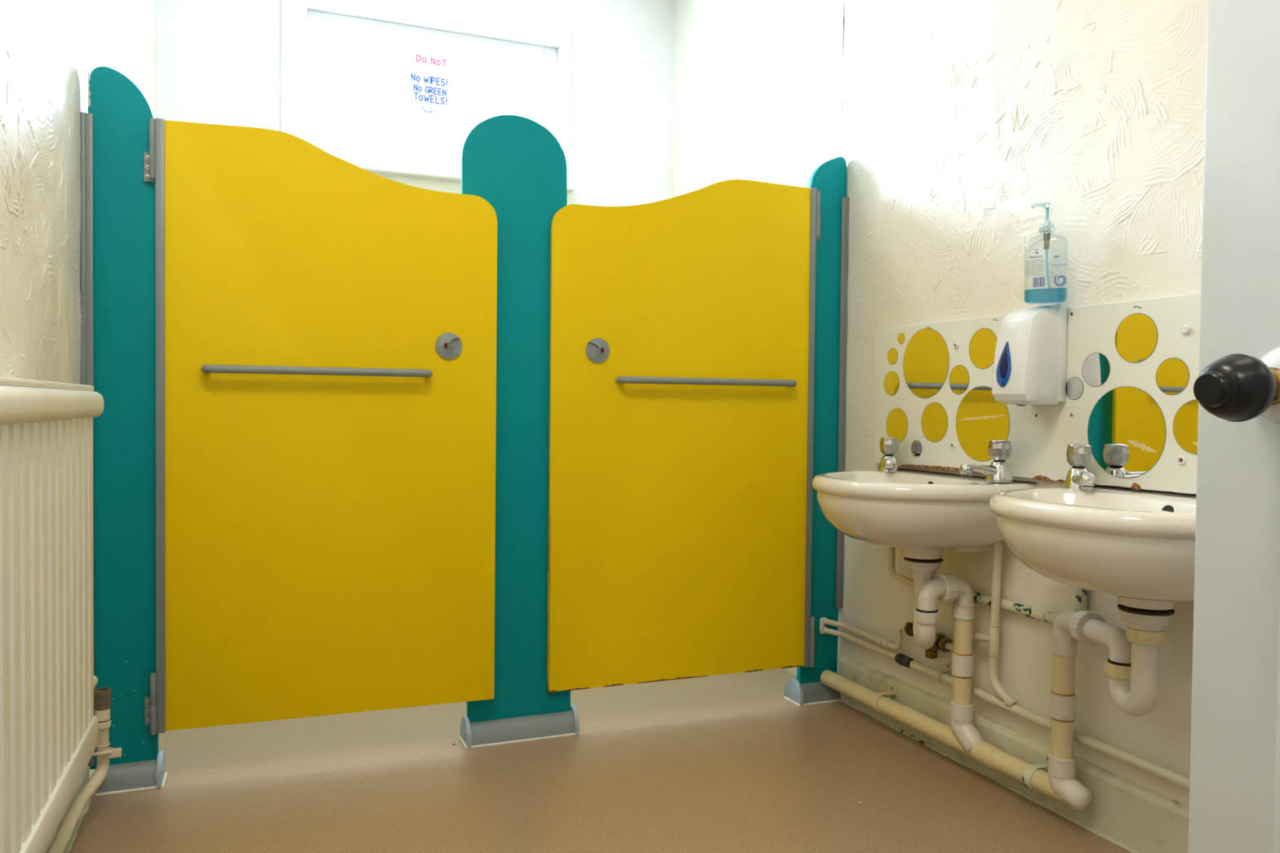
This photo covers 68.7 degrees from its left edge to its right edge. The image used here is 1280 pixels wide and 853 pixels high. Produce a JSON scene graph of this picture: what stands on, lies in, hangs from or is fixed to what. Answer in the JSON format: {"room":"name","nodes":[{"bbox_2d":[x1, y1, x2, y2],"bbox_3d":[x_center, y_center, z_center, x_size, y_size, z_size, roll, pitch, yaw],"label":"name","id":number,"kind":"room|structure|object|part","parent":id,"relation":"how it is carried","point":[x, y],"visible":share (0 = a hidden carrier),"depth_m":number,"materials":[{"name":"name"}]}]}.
{"room":"public restroom","nodes":[
{"label":"public restroom","id":0,"kind":"room"},
{"bbox_2d":[0,0,155,778],"bbox_3d":[-1.100,-0.502,1.448,0.238,2.720,4.170,0,1,-22],"label":"wall","id":1,"kind":"structure","parent":0,"point":[46,61],"depth_m":1.81,"materials":[{"name":"beige paint"}]},
{"bbox_2d":[0,376,103,852],"bbox_3d":[-0.844,0.252,1.232,0.122,0.627,1.402,0,1,-22],"label":"radiator","id":2,"kind":"object","parent":1,"relation":"attached to","point":[49,725],"visible":1,"depth_m":1.25,"materials":[{"name":"beige metal"}]},
{"bbox_3d":[-0.756,0.542,1.115,0.036,0.053,1.106,0,1,-22],"label":"rail","id":3,"kind":"part","parent":2,"relation":"part of","materials":[{"name":"beige metal"}]},
{"bbox_2d":[44,765,88,852],"bbox_3d":[-0.771,0.831,0.908,0.018,0.085,2.620,0,1,-22],"label":"baseboard","id":4,"kind":"structure","parent":1,"relation":"attached to","point":[84,780],"depth_m":1.96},
{"bbox_2d":[63,798,90,852],"bbox_3d":[-0.981,0.858,1.460,0.018,0.016,1.400,0,1,-22],"label":"trim","id":5,"kind":"structure","parent":1,"relation":"attached to","point":[68,847],"depth_m":1.95,"materials":[{"name":"beige paint"}]},
{"bbox_2d":[48,727,110,852],"bbox_3d":[-0.913,0.721,1.372,0.058,0.154,1.392,0,1,-22],"label":"pipe","id":6,"kind":"object","parent":1,"relation":"attached to","point":[64,835],"visible":0.94,"depth_m":1.93,"materials":[{"name":"beige plastic"}]},
{"bbox_2d":[93,687,111,729],"bbox_3d":[-1.144,0.600,1.994,0.032,0.082,0.032,0,1,-22],"label":"radiator valve","id":7,"kind":"object","parent":6,"relation":"attached to","point":[102,695],"visible":0.91,"depth_m":1.98,"materials":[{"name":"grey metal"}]},
{"bbox_3d":[-1.145,0.621,1.994,0.031,0.040,0.031,0,1,-22],"label":"valve stem","id":8,"kind":"part","parent":7,"relation":"part of","materials":[{"name":"white plastic"}]},
{"bbox_2d":[92,746,121,759],"bbox_3d":[-1.143,0.700,2.008,0.057,0.020,0.042,0,1,-22],"label":"clip","id":9,"kind":"object","parent":6,"relation":"attached to","point":[111,753],"visible":0.93,"depth_m":2.00,"materials":[{"name":"white plastic"}]},
{"bbox_2d":[155,0,675,206],"bbox_3d":[-0.903,-0.553,3.859,2.200,2.720,0.280,0,1,-22],"label":"wall","id":10,"kind":"structure","parent":0,"point":[218,62],"depth_m":3.93,"materials":[{"name":"beige paint"}]},
{"bbox_2d":[281,0,574,192],"bbox_3d":[-0.834,-1.327,3.757,1.150,0.685,0.175,0,1,-22],"label":"window","id":11,"kind":"structure","parent":10,"relation":"in","point":[303,105],"depth_m":3.72,"materials":[{"name":"white paint"}]},
{"bbox_2d":[408,47,457,119],"bbox_3d":[-0.835,-1.384,3.785,0.200,0.263,0.010,0,1,-22],"label":"paper sign","id":12,"kind":"object","parent":11,"relation":"attached to","point":[433,77],"visible":1,"depth_m":3.79,"materials":[{"name":"white paper"}]},
{"bbox_3d":[-0.833,-1.002,3.752,1.150,0.035,0.150,0,1,-22],"label":"sill","id":13,"kind":"part","parent":11,"relation":"part of","materials":[{"name":"white paint"}]},
{"bbox_2d":[68,668,1131,852],"bbox_3d":[0.054,0.928,1.070,3.500,0.100,6.300,0,1,-22],"label":"floor","id":14,"kind":"structure","parent":0,"point":[722,763],"depth_m":2.19,"materials":[{"name":"beige plastic"}]},
{"bbox_2d":[80,66,167,796],"bbox_3d":[-1.198,0.011,2.176,0.170,1.664,0.096,0,1,-22],"label":"post","id":15,"kind":"object","parent":14,"relation":"on","point":[118,344],"visible":0.89,"depth_m":2.17,"materials":[{"name":"teal laminate"}]},
{"bbox_2d":[143,118,497,735],"bbox_3d":[-0.755,0.004,2.284,0.820,1.428,0.067,0,1,-19],"label":"door","id":16,"kind":"structure","parent":15,"relation":"attached to","point":[326,323],"depth_m":2.29,"materials":[{"name":"yellow laminate"}]},
{"bbox_3d":[-0.771,-0.134,2.267,0.530,0.019,0.048,0,1,-20],"label":"grab rail","id":17,"kind":"part","parent":16,"relation":"part of","materials":[{"name":"grey metal"}]},
{"bbox_2d":[458,114,580,749],"bbox_3d":[-0.323,0.007,2.528,0.327,1.672,0.096,0,1,-22],"label":"post","id":18,"kind":"object","parent":14,"relation":"on","point":[514,163],"visible":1,"depth_m":2.52,"materials":[{"name":"teal laminate"}]},
{"bbox_2d":[783,156,848,706],"bbox_3d":[0.549,0.009,2.878,0.172,1.672,0.096,0,1,-22],"label":"post","id":19,"kind":"object","parent":14,"relation":"on","point":[829,178],"visible":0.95,"depth_m":2.88,"materials":[{"name":"teal laminate"}]},
{"bbox_2d":[546,179,821,693],"bbox_3d":[0.158,0.006,2.666,0.846,1.446,0.072,0,1,-22],"label":"door","id":20,"kind":"structure","parent":19,"relation":"attached to","point":[681,422],"depth_m":2.67,"materials":[{"name":"yellow laminate"}]},
{"bbox_3d":[0.201,-0.128,2.671,0.558,0.019,0.048,0,1,-21],"label":"grab rail","id":21,"kind":"part","parent":20,"relation":"part of","materials":[{"name":"grey metal"}]},
{"bbox_2d":[818,617,826,634],"bbox_3d":[0.565,0.613,2.884,0.028,0.052,0.014,0,1,-16],"label":"clip","id":22,"kind":"object","parent":19,"relation":"attached to","point":[822,626],"visible":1,"depth_m":2.88,"materials":[{"name":"white plastic"}]},
{"bbox_2d":[822,627,896,659],"bbox_3d":[0.663,0.635,2.723,0.045,0.026,0.379,0,1,-27],"label":"pipe","id":23,"kind":"object","parent":19,"relation":"attached to","point":[889,654],"visible":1,"depth_m":2.75,"materials":[{"name":"beige plastic"}]},
{"bbox_2d":[894,653,913,667],"bbox_3d":[0.727,0.643,2.571,0.030,0.030,0.052,0,1,-22],"label":"coupling","id":24,"kind":"object","parent":23,"relation":"attached to","point":[900,659],"visible":1,"depth_m":2.56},
{"bbox_2d":[822,618,906,651],"bbox_3d":[0.664,0.581,2.723,0.046,0.090,0.379,0,1,-27],"label":"pipe","id":25,"kind":"object","parent":19,"relation":"attached to","point":[886,644],"visible":0.96,"depth_m":2.67,"materials":[{"name":"beige plastic"}]},
{"bbox_2d":[1188,0,1279,852],"bbox_3d":[0.627,-0.124,0.508,0.141,2.022,0.742,0,1,-22],"label":"door","id":26,"kind":"structure","parent":14,"relation":"on","point":[1234,786],"depth_m":0.82,"materials":[{"name":"white paint"}]},
{"bbox_3d":[0.486,-0.031,0.763,0.070,0.055,0.055,0,1,-22],"label":"handle","id":27,"kind":"part","parent":26,"relation":"part of","materials":[{"name":"black plastic"}]},
{"bbox_3d":[0.633,-0.221,0.567,0.005,1.630,0.470,0,1,-22],"label":"moulding","id":28,"kind":"part","parent":26,"relation":"part of","materials":[{"name":"white paint"}]},
{"bbox_2d":[673,0,1207,805],"bbox_3d":[0.938,-0.503,2.401,0.206,2.720,4.420,0,1,-22],"label":"wall","id":29,"kind":"structure","parent":0,"point":[948,120],"depth_m":2.34,"materials":[{"name":"beige paint"}]},
{"bbox_2d":[781,666,796,676],"bbox_3d":[0.360,0.771,3.560,0.013,0.110,1.280,0,1,-22],"label":"baseboard","id":30,"kind":"structure","parent":29,"relation":"attached to","point":[793,671],"depth_m":3.16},
{"bbox_2d":[888,546,913,586],"bbox_3d":[0.720,0.334,2.553,0.021,0.194,0.126,0,1,-22],"label":"pipe","id":31,"kind":"object","parent":29,"relation":"attached to","point":[901,578],"visible":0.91,"depth_m":2.59,"materials":[{"name":"beige plastic"}]},
{"bbox_2d":[903,622,913,635],"bbox_3d":[0.745,0.544,2.535,0.045,0.038,0.038,0,1,-22],"label":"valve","id":32,"kind":"object","parent":29,"relation":"attached to","point":[908,630],"depth_m":2.54,"materials":[{"name":"gold metal"}]},
{"bbox_2d":[812,468,1039,559],"bbox_3d":[0.642,0.225,2.344,0.396,0.204,0.545,0,1,-22],"label":"washbasin","id":33,"kind":"object","parent":29,"relation":"attached to","point":[923,515],"visible":0.96,"depth_m":2.17,"materials":[{"name":"white ceramic"}]},
{"bbox_2d":[877,436,900,471],"bbox_3d":[0.672,0.078,2.550,0.061,0.099,0.140,1,1,24],"label":"tap","id":34,"kind":"object","parent":33,"relation":"on","point":[889,446],"visible":0.92,"depth_m":2.56,"materials":[{"name":"silver metal"}]},
{"bbox_3d":[0.674,0.105,2.533,0.035,0.041,0.109,1,1,14],"label":"spout","id":35,"kind":"part","parent":34,"relation":"part of","materials":[{"name":"silver metal"}]},
{"bbox_2d":[903,556,959,648],"bbox_3d":[0.711,0.439,2.322,0.099,0.220,0.142,0,1,-13],"label":"trap","id":36,"kind":"object","parent":33,"relation":"attached to","point":[945,586],"visible":0.98,"depth_m":2.27,"materials":[{"name":"white plastic"}]},
{"bbox_2d":[917,573,959,610],"bbox_3d":[0.725,0.407,2.284,0.095,0.092,0.073,0,1,-22],"label":"pipe elbow","id":37,"kind":"object","parent":36,"relation":"attached to","point":[945,586],"depth_m":2.27,"materials":[{"name":"white plastic"}]},
{"bbox_2d":[959,439,1013,482],"bbox_3d":[0.806,0.080,2.180,0.140,0.099,0.061,0,1,-22],"label":"tap","id":38,"kind":"object","parent":33,"relation":"on","point":[999,450],"visible":1,"depth_m":2.17,"materials":[{"name":"silver metal"}]},
{"bbox_3d":[0.792,0.106,2.175,0.110,0.041,0.035,0,1,-22],"label":"spout","id":39,"kind":"part","parent":38,"relation":"part of","materials":[{"name":"silver metal"}]},
{"bbox_2d":[924,633,953,658],"bbox_3d":[0.791,0.570,2.421,0.045,0.076,0.106,0,1,-22],"label":"mixing valve","id":40,"kind":"object","parent":29,"relation":"attached to","point":[943,642],"depth_m":2.43,"materials":[{"name":"gold metal"}]},
{"bbox_2d":[820,669,1069,806],"bbox_3d":[0.754,0.781,2.435,0.052,0.052,0.962,0,1,-22],"label":"pipe","id":41,"kind":"object","parent":29,"relation":"attached to","point":[990,756],"visible":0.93,"depth_m":2.37,"materials":[{"name":"plastic"}]},
{"bbox_2d":[871,683,897,714],"bbox_3d":[0.685,0.764,2.628,0.071,0.077,0.021,0,1,-22],"label":"clip","id":42,"kind":"object","parent":41,"relation":"attached to","point":[893,686],"visible":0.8,"depth_m":2.62,"materials":[{"name":"plastic"}]},
{"bbox_2d":[950,577,984,753],"bbox_3d":[0.796,0.586,2.291,0.077,0.428,0.092,0,1,-22],"label":"pipe","id":43,"kind":"object","parent":41,"relation":"attached to","point":[962,707],"visible":0.87,"depth_m":2.29,"materials":[{"name":"white plastic"}]},
{"bbox_2d":[950,700,973,722],"bbox_3d":[0.795,0.702,2.312,0.054,0.040,0.054,0,1,-22],"label":"socket","id":44,"kind":"object","parent":43,"relation":"attached to","point":[961,711],"depth_m":2.29,"materials":[{"name":"plastic"}]},
{"bbox_2d":[951,652,973,677],"bbox_3d":[0.796,0.586,2.309,0.052,0.052,0.052,0,1,-22],"label":"socket","id":45,"kind":"object","parent":43,"relation":"attached to","point":[962,663],"depth_m":2.29,"materials":[{"name":"plastic"}]},
{"bbox_2d":[952,601,974,619],"bbox_3d":[0.797,0.453,2.307,0.052,0.036,0.052,0,1,-22],"label":"socket","id":46,"kind":"object","parent":43,"relation":"attached to","point":[961,610],"depth_m":2.29,"materials":[{"name":"plastic"}]},
{"bbox_2d":[971,741,1003,770],"bbox_3d":[0.833,0.786,2.239,0.052,0.052,0.060,0,1,-22],"label":"socket","id":47,"kind":"object","parent":41,"relation":"attached to","point":[985,753],"depth_m":2.22,"materials":[{"name":"plastic"}]},
{"bbox_2d":[1022,752,1048,792],"bbox_3d":[0.895,0.778,2.104,0.071,0.077,0.022,0,1,-22],"label":"clip","id":48,"kind":"object","parent":41,"relation":"attached to","point":[1031,769],"visible":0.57,"depth_m":2.10,"materials":[{"name":"beige plastic"}]},
{"bbox_2d":[1048,609,1092,810],"bbox_3d":[0.923,0.602,1.994,0.069,0.422,0.110,0,1,-8],"label":"pipe","id":49,"kind":"object","parent":41,"relation":"attached to","point":[1064,647],"visible":0.91,"depth_m":2.00,"materials":[{"name":"white plastic"}]},
{"bbox_2d":[1048,752,1075,778],"bbox_3d":[0.911,0.731,2.023,0.054,0.040,0.054,0,1,-22],"label":"socket","id":50,"kind":"object","parent":49,"relation":"attached to","point":[1060,765],"depth_m":2.00,"materials":[{"name":"plastic"}]},
{"bbox_2d":[1048,690,1076,720],"bbox_3d":[0.912,0.601,2.020,0.052,0.052,0.052,0,1,-22],"label":"socket","id":51,"kind":"object","parent":49,"relation":"attached to","point":[1062,703],"depth_m":2.00,"materials":[{"name":"plastic"}]},
{"bbox_2d":[1050,635,1077,656],"bbox_3d":[0.913,0.471,2.018,0.052,0.036,0.052,0,1,-22],"label":"socket","id":52,"kind":"object","parent":49,"relation":"attached to","point":[1060,645],"depth_m":2.00,"materials":[{"name":"plastic"}]},
{"bbox_2d":[884,328,1009,461],"bbox_3d":[0.793,-0.088,2.464,0.002,0.350,0.491,0,1,-22],"label":"mirror","id":53,"kind":"object","parent":29,"relation":"attached to","point":[940,404],"depth_m":2.46,"materials":[{"name":"silver plastic"}]},
{"bbox_2d":[973,632,988,644],"bbox_3d":[0.848,0.516,2.280,0.045,0.034,0.050,0,1,-22],"label":"pipe","id":54,"kind":"object","parent":29,"relation":"attached to","point":[977,637],"depth_m":2.29,"materials":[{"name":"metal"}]},
{"bbox_2d":[838,655,1189,852],"bbox_3d":[1.114,0.807,1.675,0.018,0.135,2.640,0,1,-22],"label":"baseboard","id":55,"kind":"structure","parent":29,"relation":"attached to","point":[1144,820],"depth_m":2.03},
{"bbox_2d":[973,586,1086,623],"bbox_3d":[0.863,0.350,2.282,0.029,0.183,0.546,0,1,-22],"label":"pipe","id":56,"kind":"object","parent":29,"relation":"attached to","point":[1080,595],"visible":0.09,"depth_m":2.16,"materials":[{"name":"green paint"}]},
{"bbox_2d":[874,293,1200,493],"bbox_3d":[0.921,-0.074,2.152,0.022,0.390,1.270,0,1,-22],"label":"backsplash","id":57,"kind":"structure","parent":29,"relation":"attached to","point":[1132,367],"depth_m":2.06,"materials":[{"name":"white plastic"}]},
{"bbox_2d":[901,464,983,474],"bbox_3d":[0.804,0.110,2.450,0.015,0.012,0.360,0,1,-22],"label":"bare chipboard","id":58,"kind":"object","parent":57,"relation":"attached to","point":[922,466],"visible":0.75,"depth_m":2.48,"materials":[{"name":"brown wood"}]},
{"bbox_2d":[950,441,955,448],"bbox_3d":[0.807,0.048,2.421,0.004,0.017,0.017,0,1,-22],"label":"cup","id":59,"kind":"object","parent":57,"relation":"on","point":[952,443],"depth_m":2.42,"materials":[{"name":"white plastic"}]},
{"bbox_2d":[953,342,958,348],"bbox_3d":[0.812,-0.209,2.410,0.004,0.017,0.017,0,1,-22],"label":"screw","id":60,"kind":"object","parent":57,"relation":"on","point":[955,344],"depth_m":2.41,"materials":[{"name":"white metal"}]},
{"bbox_2d":[991,302,1067,406],"bbox_3d":[0.872,-0.160,2.107,0.121,0.229,0.114,0,1,-22],"label":"soap dispenser","id":61,"kind":"object","parent":57,"relation":"attached to","point":[1029,367],"visible":1,"depth_m":2.07,"materials":[{"name":"white plastic"}]},
{"bbox_2d":[1023,202,1068,304],"bbox_3d":[0.895,-0.382,2.064,0.088,0.220,0.052,1,1,23],"label":"bottle","id":62,"kind":"object","parent":61,"relation":"on","point":[1046,235],"visible":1,"depth_m":2.06,"materials":[{"name":"clear plastic"}]},
{"bbox_2d":[1025,259,1043,275],"bbox_3d":[0.867,-0.348,2.058,0.039,0.033,0.001,1,2,36],"label":"print","id":63,"kind":"object","parent":62,"relation":"on","point":[1041,260],"depth_m":2.06},
{"bbox_3d":[0.896,-0.469,2.062,0.008,0.026,0.008,0,1,-22],"label":"pump stem","id":64,"kind":"part","parent":62,"relation":"part of","materials":[{"name":"clear plastic"}]},
{"bbox_3d":[0.916,-0.165,2.122,0.025,0.219,0.110,0,1,-22],"label":"plate","id":65,"kind":"part","parent":61,"relation":"part of","materials":[{"name":"white plastic"}]},
{"bbox_2d":[1033,475,1053,480],"bbox_3d":[0.926,0.118,2.146,0.015,0.012,0.050,0,1,-22],"label":"bare chipboard","id":66,"kind":"object","parent":57,"relation":"attached to","point":[1039,477],"visible":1,"depth_m":2.14,"materials":[{"name":"brown wood"}]},
{"bbox_2d":[1056,479,1065,483],"bbox_3d":[0.950,0.122,2.088,0.015,0.007,0.040,0,1,-22],"label":"bare chipboard","id":67,"kind":"object","parent":57,"relation":"attached to","point":[1060,480],"visible":0.44,"depth_m":2.09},
{"bbox_2d":[1130,482,1143,489],"bbox_3d":[1.019,0.122,1.915,0.015,0.015,0.022,0,1,-22],"label":"bare chipboard","id":68,"kind":"object","parent":57,"relation":"attached to","point":[1135,486],"visible":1,"depth_m":1.91,"materials":[{"name":"brown wood"}]},
{"bbox_2d":[1177,456,1186,464],"bbox_3d":[1.050,0.066,1.817,0.004,0.017,0.017,0,1,-22],"label":"screw","id":69,"kind":"object","parent":57,"relation":"on","point":[1180,460],"depth_m":1.82,"materials":[{"name":"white metal"}]},
{"bbox_2d":[909,659,1190,790],"bbox_3d":[1.014,0.675,1.873,0.025,0.047,1.486,0,1,-22],"label":"pipe","id":70,"kind":"object","parent":29,"relation":"attached to","point":[1177,779],"visible":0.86,"depth_m":2.00,"materials":[{"name":"beige paint"}]},
{"bbox_2d":[935,661,951,682],"bbox_3d":[0.792,0.641,2.442,0.041,0.051,0.012,0,1,-22],"label":"clip","id":71,"kind":"object","parent":70,"relation":"attached to","point":[948,665],"visible":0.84,"depth_m":2.44,"materials":[{"name":"metal"}]},
{"bbox_2d":[987,541,1017,706],"bbox_3d":[0.864,0.460,2.229,0.027,0.408,0.077,0,1,-32],"label":"pipe","id":72,"kind":"object","parent":70,"relation":"attached to","point":[994,624],"visible":1,"depth_m":2.24,"materials":[{"name":"beige plastic"}]},
{"bbox_2d":[989,484,1196,610],"bbox_3d":[0.888,0.233,1.719,0.406,0.204,0.556,0,1,-22],"label":"washbasin","id":73,"kind":"object","parent":29,"relation":"attached to","point":[1136,548],"visible":0.65,"depth_m":1.59,"materials":[{"name":"white ceramic"}]},
{"bbox_2d":[1062,443,1095,488],"bbox_3d":[0.912,0.086,1.946,0.061,0.099,0.140,1,1,25],"label":"tap","id":74,"kind":"object","parent":73,"relation":"on","point":[1078,455],"visible":0.93,"depth_m":1.96,"materials":[{"name":"silver metal"}]},
{"bbox_3d":[0.914,0.112,1.929,0.035,0.041,0.109,1,1,15],"label":"spout","id":75,"kind":"part","parent":74,"relation":"part of","materials":[{"name":"silver metal"}]},
{"bbox_2d":[1068,604,1174,716],"bbox_3d":[0.932,0.442,1.825,0.094,0.216,0.249,0,1,-7],"label":"trap","id":76,"kind":"object","parent":73,"relation":"attached to","point":[1131,667],"visible":0.98,"depth_m":1.75,"materials":[{"name":"white plastic"}]},
{"bbox_2d":[1068,610,1131,663],"bbox_3d":[0.938,0.422,1.880,0.088,0.079,0.155,0,1,-22],"label":"pipe elbow","id":77,"kind":"object","parent":76,"relation":"attached to","point":[1089,628],"depth_m":1.86,"materials":[{"name":"white plastic"}]},
{"bbox_2d":[1065,312,1198,478],"bbox_3d":[1.015,-0.062,1.910,0.002,0.340,0.373,0,1,-22],"label":"mirror","id":78,"kind":"object","parent":29,"relation":"attached to","point":[1131,377],"depth_m":1.92,"materials":[{"name":"silver plastic"}]},
{"label":"outside","id":79,"kind":"structure","parent":0,"visible":0},
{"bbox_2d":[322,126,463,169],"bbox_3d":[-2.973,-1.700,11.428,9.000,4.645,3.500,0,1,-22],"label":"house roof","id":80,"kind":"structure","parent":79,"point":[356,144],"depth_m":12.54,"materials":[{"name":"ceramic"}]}
]}

